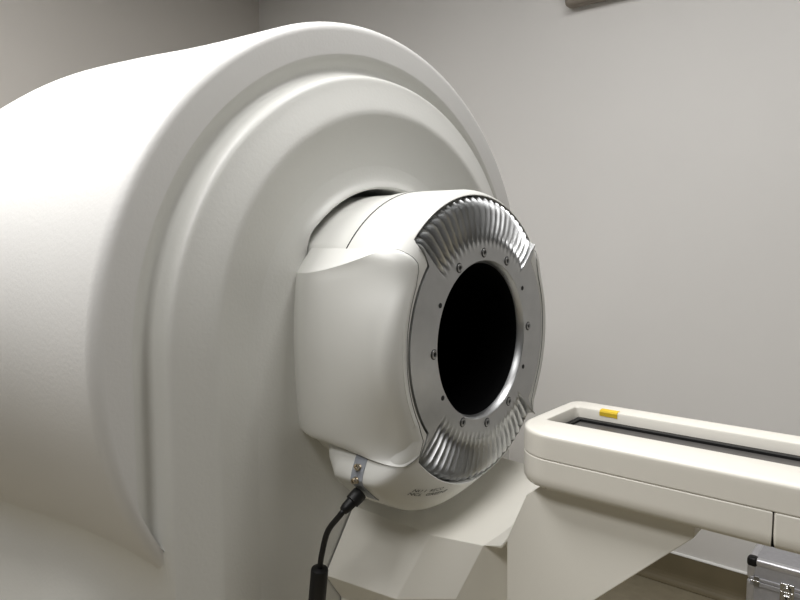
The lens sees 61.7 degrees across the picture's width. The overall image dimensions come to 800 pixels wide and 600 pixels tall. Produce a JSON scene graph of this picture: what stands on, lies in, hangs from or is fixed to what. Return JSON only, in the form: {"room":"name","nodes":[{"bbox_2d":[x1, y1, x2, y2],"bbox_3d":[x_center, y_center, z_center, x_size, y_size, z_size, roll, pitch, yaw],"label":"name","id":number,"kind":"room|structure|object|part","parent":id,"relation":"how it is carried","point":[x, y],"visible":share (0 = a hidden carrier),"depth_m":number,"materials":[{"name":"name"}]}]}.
{"room":"radiology room","nodes":[
{"label":"radiology room","id":0,"kind":"room"},
{"bbox_2d":[0,0,258,108],"bbox_3d":[-2.291,-0.368,2.466,0.100,3.000,4.410,4,7,39],"label":"wall","id":1,"kind":"structure","parent":0,"point":[43,42],"depth_m":3.28,"materials":[{"name":"white paint"}]},
{"bbox_2d":[259,0,799,571],"bbox_3d":[1.574,-0.344,2.193,6.402,3.000,0.100,4,7,39],"label":"wall","id":2,"kind":"structure","parent":0,"point":[647,152],"depth_m":2.62,"materials":[{"name":"white paint"}]},
{"bbox_2d":[565,0,606,8],"bbox_3d":[1.045,-1.252,2.446,0.950,0.165,0.064,4,7,39],"label":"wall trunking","id":3,"kind":"structure","parent":2,"relation":"attached to","point":[572,4],"depth_m":2.70,"materials":[{"name":"grey plastic"}]},
{"bbox_2d":[636,551,747,599],"bbox_3d":[1.530,1.092,2.267,6.202,0.126,0.036,4,7,39],"label":"baseboard","id":4,"kind":"structure","parent":2,"relation":"attached to","point":[699,576],"depth_m":2.59,"materials":[{"name":"brown plastic"}]},
{"bbox_2d":[595,574,714,599],"bbox_3d":[0.136,1.353,0.600,6.402,0.100,4.610,4,7,39],"label":"floor","id":5,"kind":"structure","parent":0,"point":[637,587],"depth_m":2.58,"materials":[{"name":"beige plastic"}]},
{"bbox_2d":[0,22,545,599],"bbox_3d":[-0.517,0.309,1.732,1.727,1.781,1.202,4,7,39],"label":"scanner","id":6,"kind":"object","parent":5,"relation":"on","point":[250,283],"visible":0.98,"depth_m":1.05,"materials":[{"name":"plastic"}]},
{"bbox_3d":[-0.029,0.388,1.333,0.058,1.692,1.025,4,7,39],"label":"panel","id":7,"kind":"part","parent":6,"relation":"part of","materials":[{"name":"white plastic"}]},
{"bbox_2d":[308,487,365,599],"bbox_3d":[-0.066,0.790,0.936,0.090,0.963,0.455,-1,5,-12],"label":"power cable","id":8,"kind":"object","parent":6,"relation":"attached to","point":[318,576],"visible":1,"depth_m":1.08,"materials":[{"name":"black rubber"}]},
{"bbox_3d":[-0.068,0.803,0.936,0.076,0.937,0.455,-1,5,-10],"label":"cord","id":9,"kind":"part","parent":8,"relation":"part of","materials":[{"name":"black rubber"}]},
{"bbox_3d":[-0.084,0.484,1.387,0.163,1.492,0.624,4,7,39],"label":"recess plate","id":10,"kind":"part","parent":6,"relation":"part of","materials":[{"name":"white plastic"}]},
{"bbox_2d":[351,476,358,484],"bbox_3d":[-0.071,0.283,1.048,0.012,0.012,0.009,4,7,39],"label":"screw","id":11,"kind":"object","parent":6,"relation":"attached to","point":[354,479],"depth_m":1.05,"materials":[{"name":"silver metal"}]},
{"bbox_2d":[353,464,361,470],"bbox_3d":[-0.067,0.263,1.051,0.012,0.013,0.012,4,7,39],"label":"screw","id":12,"kind":"object","parent":6,"relation":"attached to","point":[356,467],"depth_m":1.05,"materials":[{"name":"silver metal"}]},
{"bbox_3d":[-0.056,0.271,1.065,0.024,0.105,0.042,4,7,39],"label":"connector plate","id":13,"kind":"part","parent":6,"relation":"part of","materials":[{"name":"silver metal"}]},
{"bbox_2d":[328,401,799,599],"bbox_3d":[0.577,0.731,0.941,1.466,1.079,0.460,4,7,39],"label":"bed","id":14,"kind":"object","parent":5,"relation":"on","point":[600,494],"visible":0.98,"depth_m":0.97,"materials":[{"name":"white plastic"}]},
{"bbox_2d":[746,543,799,599],"bbox_3d":[1.387,1.006,2.090,0.531,0.334,0.204,4,7,39],"label":"equipment case","id":15,"kind":"object","parent":5,"relation":"on","point":[773,573],"visible":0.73,"depth_m":2.15,"materials":[{"name":"metal"}]},
{"bbox_3d":[1.145,1.024,2.192,0.026,0.236,0.026,4,7,39],"label":"edge rail","id":16,"kind":"part","parent":15,"relation":"part of","materials":[{"name":"metal"}]},
{"bbox_3d":[1.145,0.878,2.179,0.026,0.052,0.026,4,7,39],"label":"edge rail","id":17,"kind":"part","parent":15,"relation":"part of","materials":[{"name":"metal"}]},
{"bbox_3d":[1.197,0.840,2.239,0.026,0.026,0.150,4,7,39],"label":"edge rail","id":18,"kind":"part","parent":15,"relation":"part of","materials":[{"name":"metal"}]},
{"bbox_3d":[1.333,0.913,2.015,0.507,0.011,0.011,4,7,39],"label":"seam rail","id":19,"kind":"part","parent":15,"relation":"part of","materials":[{"name":"metal"}]},
{"bbox_3d":[1.333,0.928,2.017,0.507,0.015,0.011,4,7,39],"label":"seam rail","id":20,"kind":"part","parent":15,"relation":"part of","materials":[{"name":"metal"}]},
{"bbox_3d":[1.338,0.859,2.017,0.487,0.026,0.026,4,7,39],"label":"edge rail","id":21,"kind":"part","parent":15,"relation":"part of","materials":[{"name":"metal"}]}
]}

